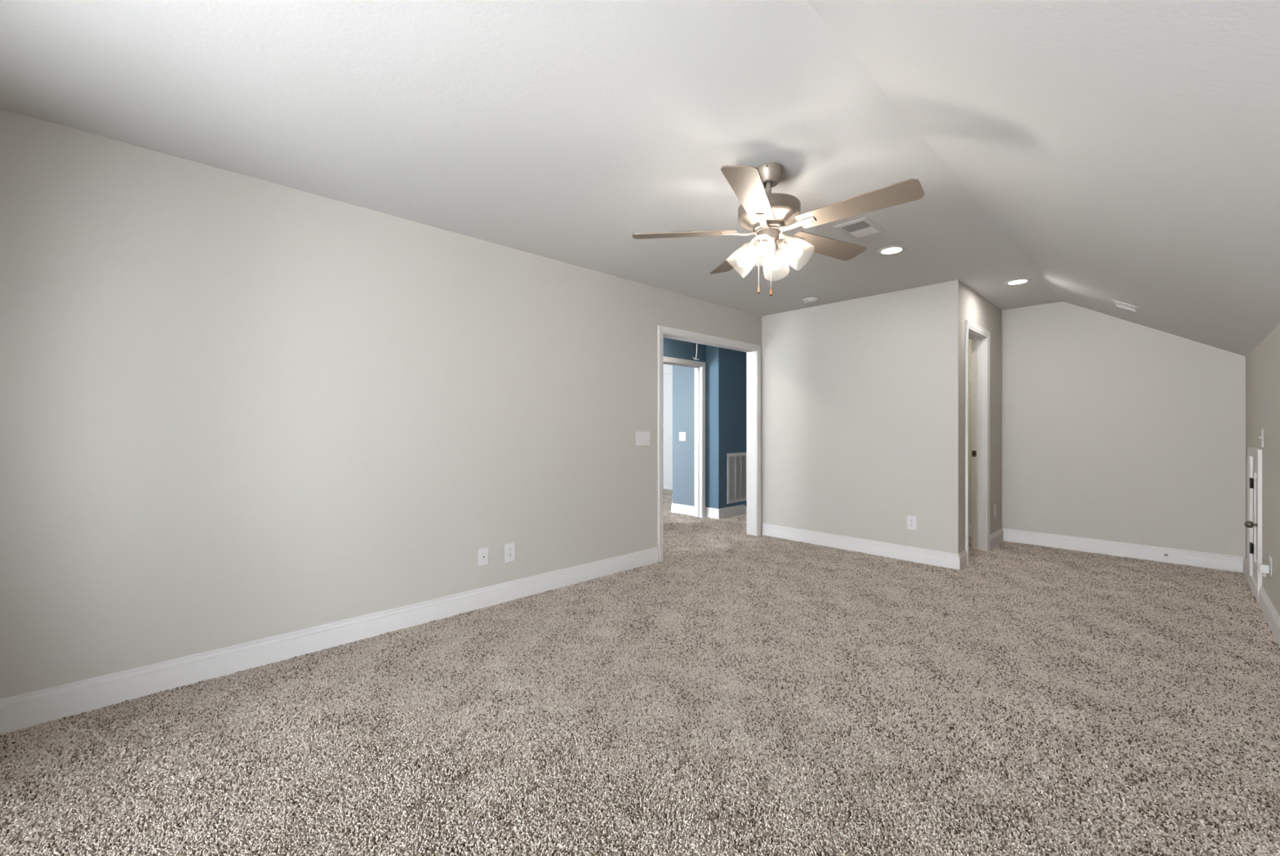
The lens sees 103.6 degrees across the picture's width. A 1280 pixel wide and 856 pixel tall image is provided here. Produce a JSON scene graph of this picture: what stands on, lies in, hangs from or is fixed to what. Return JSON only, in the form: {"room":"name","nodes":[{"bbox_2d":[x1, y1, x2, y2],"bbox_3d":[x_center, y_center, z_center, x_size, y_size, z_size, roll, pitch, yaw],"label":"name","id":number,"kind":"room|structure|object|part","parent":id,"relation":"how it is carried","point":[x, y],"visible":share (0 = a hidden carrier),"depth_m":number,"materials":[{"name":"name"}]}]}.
{"room":"empty bonus room","nodes":[
{"label":"empty bonus room","id":0,"kind":"room"},
{"bbox_2d":[0,108,761,698],"bbox_3d":[-1.146,-0.024,3.343,7.038,2.452,0.120,0,0,-43],"label":"wall","id":1,"kind":"structure","parent":0,"point":[235,408],"depth_m":2.56,"materials":[{"name":"white paint"}]},
{"bbox_2d":[0,546,657,733],"bbox_3d":[-1.749,1.131,2.678,5.247,0.142,0.015,0,0,-43],"label":"baseboard","id":2,"kind":"structure","parent":1,"relation":"attached to","point":[26,709],"depth_m":2.54,"materials":[{"name":"white paint"}]},
{"bbox_2d":[478,546,488,566],"bbox_3d":[-1.039,0.856,3.351,0.073,0.118,0.015,0,0,-43],"label":"cable jack","id":3,"kind":"object","parent":1,"relation":"attached to","point":[482,552],"visible":1,"depth_m":3.35,"materials":[{"name":"white plastic"}]},
{"bbox_2d":[504,542,515,562],"bbox_3d":[-0.899,0.861,3.489,0.080,0.130,0.008,0,0,-43],"label":"power outlet","id":4,"kind":"object","parent":1,"relation":"attached to","point":[509,548],"visible":1,"depth_m":3.48,"materials":[{"name":"white plastic"}]},
{"bbox_2d":[635,431,650,445],"bbox_3d":[0.032,0.090,4.365,0.168,0.124,0.018,0,0,-43],"label":"light switch","id":5,"kind":"object","parent":1,"relation":"attached to","point":[642,437],"visible":1,"depth_m":4.36,"materials":[{"name":"white plastic"}]},
{"bbox_2d":[657,324,760,561],"bbox_3d":[0.703,0.144,5.096,1.616,2.117,0.158,0,0,-43],"label":"door","id":6,"kind":"structure","parent":1,"relation":"in","point":[753,351],"depth_m":5.57,"materials":[{"name":"white paint"}]},
{"bbox_3d":[0.655,0.144,5.147,1.616,2.117,0.019,0,0,-43],"label":"casing","id":7,"kind":"part","parent":6,"relation":"part of","materials":[{"name":"white paint"}]},
{"bbox_2d":[0,0,1279,355],"bbox_3d":[0.660,-0.934,2.510,8.752,0.831,3.813,0,0,-43],"label":"ceiling","id":8,"kind":"structure","parent":0,"point":[1095,153],"depth_m":1.92,"materials":[{"name":"white paint"}]},
{"bbox_2d":[631,162,924,295],"bbox_3d":[0.657,-0.939,2.420,1.283,0.622,1.253,0,0,-43],"label":"ceiling fan","id":9,"kind":"object","parent":8,"relation":"hanging from","point":[761,211],"visible":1,"depth_m":2.33,"materials":[{"name":"beige wood"}]},
{"bbox_3d":[0.216,-0.952,2.479,0.507,0.006,0.140,0,12,6],"label":"blade","id":10,"kind":"part","parent":9,"relation":"part of","materials":[{"name":"beige wood"}]},
{"bbox_3d":[0.537,-0.952,2.837,0.140,0.006,0.507,-12,3,-12],"label":"blade","id":11,"kind":"part","parent":9,"relation":"part of","materials":[{"name":"brown wood"}]},
{"bbox_3d":[0.510,-0.828,2.497,0.053,0.058,0.058,-43,-19,21],"label":"light bulb","id":12,"kind":"part","parent":9,"relation":"part of","materials":[{"name":"white glass"}]},
{"bbox_3d":[0.457,-0.952,2.064,0.140,0.006,0.507,13,5,23],"label":"blade","id":13,"kind":"part","parent":9,"relation":"part of","materials":[{"name":"beige wood"}]},
{"bbox_3d":[0.540,-0.855,2.482,0.033,0.044,0.044,-43,-19,21],"label":"bulb","id":14,"kind":"part","parent":9,"relation":"part of","materials":[{"name":"white glass"}]},
{"bbox_2d":[750,243,757,253],"bbox_3d":[0.565,-0.877,2.468,0.044,0.052,0.052,-43,-19,21],"label":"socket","id":15,"kind":"object","parent":9,"relation":"attached to","point":[753,250],"depth_m":2.46,"materials":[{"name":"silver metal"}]},
{"bbox_3d":[0.571,-0.795,2.425,0.004,0.234,0.004,0,0,-21],"label":"pull chain","id":16,"kind":"part","parent":9,"relation":"part of","materials":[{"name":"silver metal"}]},
{"bbox_3d":[0.563,-0.828,2.325,0.058,0.058,0.053,0,39,28],"label":"light bulb","id":17,"kind":"part","parent":9,"relation":"part of","materials":[{"name":"white glass"}]},
{"bbox_2d":[760,235,771,246],"bbox_3d":[0.592,-0.877,2.379,0.052,0.052,0.044,0,39,28],"label":"light bulb","id":18,"kind":"object","parent":9,"relation":"attached to","point":[767,239],"depth_m":2.37,"materials":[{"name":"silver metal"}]},
{"bbox_3d":[0.622,-0.777,2.393,0.004,0.239,0.004,0,0,24],"label":"pull chain","id":19,"kind":"part","parent":9,"relation":"part of","materials":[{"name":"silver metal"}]},
{"bbox_2d":[769,245,777,256],"bbox_3d":[0.654,-0.877,2.495,0.052,0.052,0.044,0,-39,28],"label":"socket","id":20,"kind":"object","parent":9,"relation":"attached to","point":[774,249],"depth_m":2.48,"materials":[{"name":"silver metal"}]},
{"bbox_3d":[0.667,-0.855,2.520,0.044,0.044,0.033,0,-39,28],"label":"bulb","id":21,"kind":"part","parent":9,"relation":"part of","materials":[{"name":"white glass"}]},
{"bbox_3d":[0.683,-0.828,2.550,0.058,0.058,0.053,0,-39,28],"label":"light bulb","id":22,"kind":"part","parent":9,"relation":"part of","materials":[{"name":"white glass"}]},
{"bbox_2d":[777,238,787,248],"bbox_3d":[0.681,-0.877,2.406,0.044,0.052,0.052,43,19,21],"label":"light bulb","id":23,"kind":"object","parent":9,"relation":"attached to","point":[781,243],"depth_m":2.39,"materials":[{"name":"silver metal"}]},
{"bbox_3d":[0.706,-0.855,2.393,0.033,0.044,0.044,43,19,21],"label":"bulb","id":24,"kind":"part","parent":9,"relation":"part of","materials":[{"name":"white glass"}]},
{"bbox_3d":[0.735,-0.828,2.377,0.053,0.058,0.058,43,19,21],"label":"light bulb","id":25,"kind":"part","parent":9,"relation":"part of","materials":[{"name":"white glass"}]},
{"bbox_3d":[0.976,-0.952,2.642,0.507,0.006,0.140,0,-12,-30],"label":"blade","id":26,"kind":"part","parent":9,"relation":"part of","materials":[{"name":"beige wood"}]},
{"bbox_3d":[0.927,-0.952,2.164,0.507,0.006,0.140,0,-12,42],"label":"blade","id":27,"kind":"part","parent":9,"relation":"part of","materials":[{"name":"beige wood"}]},
{"bbox_2d":[802,297,817,303],"bbox_3d":[1.654,-1.232,4.904,0.138,0.036,0.138,0,0,-43],"label":"smoke detector","id":28,"kind":"object","parent":8,"relation":"attached to","point":[806,300],"visible":1,"depth_m":4.86,"materials":[{"name":"white plastic"}]},
{"bbox_2d":[833,216,886,239],"bbox_3d":[1.382,-1.240,3.161,0.310,0.020,0.200,0,0,-43],"label":"ceiling vent","id":29,"kind":"object","parent":8,"relation":"in","point":[863,227],"visible":1,"depth_m":3.15,"materials":[{"name":"white metal"}]},
{"bbox_2d":[876,244,906,254],"bbox_3d":[1.766,-1.246,3.538,0.190,0.008,0.190,0,0,-43],"label":"recessed light","id":30,"kind":"object","parent":8,"relation":"in","point":[893,249],"visible":1,"depth_m":3.52,"materials":[{"name":"white plastic"}]},
{"bbox_2d":[1004,277,1031,284],"bbox_3d":[3.222,-1.246,4.300,0.190,0.008,0.190,0,0,-43],"label":"recessed light","id":31,"kind":"object","parent":8,"relation":"in","point":[1018,281],"visible":1,"depth_m":4.28,"materials":[{"name":"white plastic"}]},
{"bbox_2d":[1111,298,1141,312],"bbox_3d":[3.870,-0.969,4.013,0.275,0.095,0.162,0,0,-43],"label":"ceiling vent","id":32,"kind":"object","parent":8,"relation":"in","point":[1118,304],"visible":1,"depth_m":3.98,"materials":[{"name":"white metal"}]},
{"bbox_2d":[1,575,1278,855],"bbox_3d":[0.660,1.277,2.510,8.752,0.150,3.813,0,0,-43],"label":"floor","id":33,"kind":"structure","parent":0,"point":[374,838],"depth_m":1.62,"materials":[{"name":"beige carpet"}]},
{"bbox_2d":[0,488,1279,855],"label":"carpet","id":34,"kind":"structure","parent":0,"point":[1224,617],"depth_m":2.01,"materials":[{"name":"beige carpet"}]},
{"bbox_2d":[663,364,672,482],"bbox_3d":[0.808,-0.024,9.626,0.120,2.452,3.142,0,0,-43],"label":"wall","id":35,"kind":"structure","parent":0,"point":[668,378],"depth_m":9.81,"materials":[{"name":"white paint"}]},
{"bbox_2d":[663,370,672,373],"bbox_3d":[0.496,-1.075,9.842,0.035,0.050,1.200,0,0,-43],"label":"trim","id":36,"kind":"structure","parent":35,"relation":"attached to","point":[668,371],"depth_m":9.77,"materials":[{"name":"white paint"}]},
{"bbox_2d":[672,364,694,506],"bbox_3d":[0.646,-0.024,7.006,0.100,2.452,0.438,0,0,-43],"label":"wall","id":37,"kind":"structure","parent":0,"point":[683,377],"depth_m":6.97,"materials":[{"name":"blue paint"}]},
{"bbox_2d":[663,481,694,515],"bbox_3d":[0.216,1.131,8.764,1.925,0.142,3.580,0,0,-43],"label":"baseboard","id":38,"kind":"structure","parent":37,"relation":"attached to","point":[675,508],"depth_m":7.01,"materials":[{"name":"white paint"}]},
{"bbox_2d":[679,431,685,440],"bbox_3d":[0.584,0.117,6.986,0.018,0.120,0.118,0,0,-43],"label":"light switch","id":39,"kind":"object","parent":37,"relation":"attached to","point":[682,434],"visible":1,"depth_m":6.99,"materials":[{"name":"white plastic"}]},
{"bbox_2d":[706,345,746,508],"bbox_3d":[1.680,0.570,7.457,2.100,3.640,0.330,0,0,-43],"label":"wall","id":40,"kind":"structure","parent":0,"point":[726,368],"depth_m":6.73,"materials":[{"name":"blue paint"}]},
{"bbox_2d":[663,337,706,506],"bbox_3d":[-0.352,-0.024,5.675,3.300,2.452,0.120,0,0,-43],"label":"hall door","id":41,"kind":"structure","parent":40,"relation":"in","point":[673,348],"depth_m":6.50,"materials":[{"name":"blue paint"}]},
{"bbox_2d":[663,355,705,517],"bbox_3d":[0.505,0.162,6.475,0.891,2.080,0.139,0,0,-43],"label":"door","id":42,"kind":"structure","parent":41,"relation":"attached to","point":[700,366],"depth_m":6.72,"materials":[{"name":"white paint"}]},
{"bbox_2d":[705,504,746,519],"bbox_3d":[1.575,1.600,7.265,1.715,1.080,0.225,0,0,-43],"label":"baseboard","id":43,"kind":"structure","parent":40,"relation":"attached to","point":[714,513],"depth_m":6.73,"materials":[{"name":"white paint"}]},
{"bbox_2d":[727,452,746,503],"bbox_3d":[1.395,0.678,6.952,0.620,0.675,0.010,0,0,-43],"label":"air vent","id":44,"kind":"object","parent":40,"relation":"in","point":[736,462],"visible":0.65,"depth_m":6.88,"materials":[{"name":"white metal"}]},
{"bbox_2d":[761,279,962,553],"bbox_3d":[2.065,-0.024,4.984,0.120,2.452,1.917,0,0,-43],"label":"wall","id":45,"kind":"structure","parent":0,"point":[862,397],"depth_m":4.79,"materials":[{"name":"white paint"}]},
{"bbox_2d":[762,522,966,569],"bbox_3d":[2.100,1.131,4.995,0.216,0.142,1.914,0,0,-43],"label":"baseboard","id":46,"kind":"structure","parent":45,"relation":"attached to","point":[926,556],"depth_m":4.75,"materials":[{"name":"white paint"}]},
{"bbox_2d":[906,515,916,529],"bbox_3d":[2.430,0.847,4.507,0.008,0.124,0.080,0,0,-43],"label":"power outlet","id":47,"kind":"object","parent":45,"relation":"attached to","point":[911,520],"visible":1,"depth_m":4.50,"materials":[{"name":"white plastic"}]},
{"bbox_2d":[962,282,1001,551],"bbox_3d":[3.261,-0.024,4.881,1.474,2.452,0.120,0,0,-43],"label":"wall","id":48,"kind":"structure","parent":0,"point":[976,308],"depth_m":5.05,"materials":[{"name":"white paint"}]},
{"bbox_2d":[965,320,990,564],"bbox_3d":[3.084,0.132,4.699,0.779,2.140,0.139,0,0,-43],"label":"door","id":49,"kind":"structure","parent":48,"relation":"in","point":[980,337],"depth_m":4.90,"materials":[{"name":"white paint"}]},
{"bbox_3d":[3.284,0.252,4.956,0.003,0.060,0.038,0,0,-43],"label":"strike plate","id":50,"kind":"part","parent":49,"relation":"part of","materials":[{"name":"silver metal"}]},
{"bbox_2d":[994,503,996,516],"bbox_3d":[3.618,0.838,5.130,0.076,0.122,0.008,0,0,-43],"label":"power outlet","id":51,"kind":"object","parent":48,"relation":"attached to","point":[995,504],"visible":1,"depth_m":5.13,"materials":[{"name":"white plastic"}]},
{"bbox_2d":[968,301,1245,556],"bbox_3d":[3.791,-0.024,5.480,0.120,2.452,3.573,0,0,-43],"label":"wall","id":52,"kind":"structure","parent":0,"point":[1113,428],"depth_m":4.69,"materials":[{"name":"white paint"}]},
{"bbox_2d":[968,524,971,536],"bbox_3d":[3.131,1.131,6.078,0.015,0.142,1.797,0,0,-43],"label":"baseboard","id":53,"kind":"structure","parent":52,"relation":"attached to","point":[970,525],"depth_m":5.54,"materials":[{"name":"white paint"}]},
{"bbox_2d":[990,528,1248,582],"bbox_3d":[4.194,1.131,4.541,0.588,0.142,1.656,0,0,-43],"label":"baseboard","id":54,"kind":"structure","parent":52,"relation":"attached to","point":[1192,557],"depth_m":4.64,"materials":[{"name":"white paint"}]},
{"bbox_2d":[1245,323,1279,616],"bbox_3d":[1.974,0.307,1.212,8.632,1.790,0.120,0,0,-43],"label":"wall","id":55,"kind":"structure","parent":0,"point":[1263,362],"depth_m":3.20,"materials":[{"name":"white paint"}]},
{"bbox_2d":[1244,446,1262,603],"bbox_3d":[4.447,0.664,3.605,0.685,1.034,0.188,0,0,-43],"label":"door","id":56,"kind":"structure","parent":55,"relation":"in","point":[1254,522],"depth_m":3.70,"materials":[{"name":"white paint"}]},
{"bbox_3d":[4.245,0.670,3.493,0.054,0.054,0.072,0,0,-43],"label":"knob","id":57,"kind":"part","parent":56,"relation":"part of","materials":[{"name":"silver metal"}]},
{"bbox_3d":[4.444,0.664,3.608,0.545,0.894,0.035,0,0,-43],"label":"panel","id":58,"kind":"part","parent":56,"relation":"part of","materials":[{"name":"white paint"}]},
{"bbox_2d":[1258,429,1263,447],"bbox_3d":[4.139,0.068,3.361,0.076,0.120,0.018,0,0,-43],"label":"light switch","id":59,"kind":"object","parent":55,"relation":"attached to","point":[1261,437],"visible":1,"depth_m":3.33,"materials":[{"name":"white plastic"}]},
{"bbox_3d":[4.144,0.068,3.356,0.076,0.120,0.006,0,0,-43],"label":"plate","id":60,"kind":"part","parent":59,"relation":"part of","materials":[{"name":"white plastic"}]},
{"bbox_2d":[1258,586,1279,646],"bbox_3d":[1.481,1.131,0.838,7.402,0.142,0.015,0,0,-43],"label":"baseboard","id":61,"kind":"structure","parent":55,"relation":"attached to","point":[1271,615],"depth_m":3.01,"materials":[{"name":"white paint"}]},
{"bbox_2d":[1269,555,1271,577],"bbox_3d":[3.848,0.845,3.078,0.076,0.122,0.008,0,0,-43],"label":"power outlet","id":62,"kind":"object","parent":55,"relation":"attached to","point":[1270,557],"visible":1,"depth_m":3.06,"materials":[{"name":"white plastic"}]},
{"bbox_2d":[1258,563,1269,576],"bbox_3d":[3.828,0.874,3.092,0.042,0.076,0.038,0,0,-43],"label":"plug","id":63,"kind":"object","parent":62,"relation":"attached to","point":[1264,568],"visible":1,"depth_m":3.08,"materials":[{"name":"white plastic"}]},
{"bbox_3d":[0.763,-1.300,6.026,5.640,0.100,1.146,0,0,-43],"label":"ceiling","id":64,"kind":"structure","parent":0,"visible":0},
{"bbox_2d":[692,342,699,359],"bbox_3d":[0.650,-1.020,5.854,0.122,0.459,0.014,0,0,-43],"label":"pull cord","id":65,"kind":"object","parent":64,"relation":"hanging from","point":[695,358],"visible":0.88,"depth_m":5.86,"materials":[{"name":"white plastic"}]}
]}

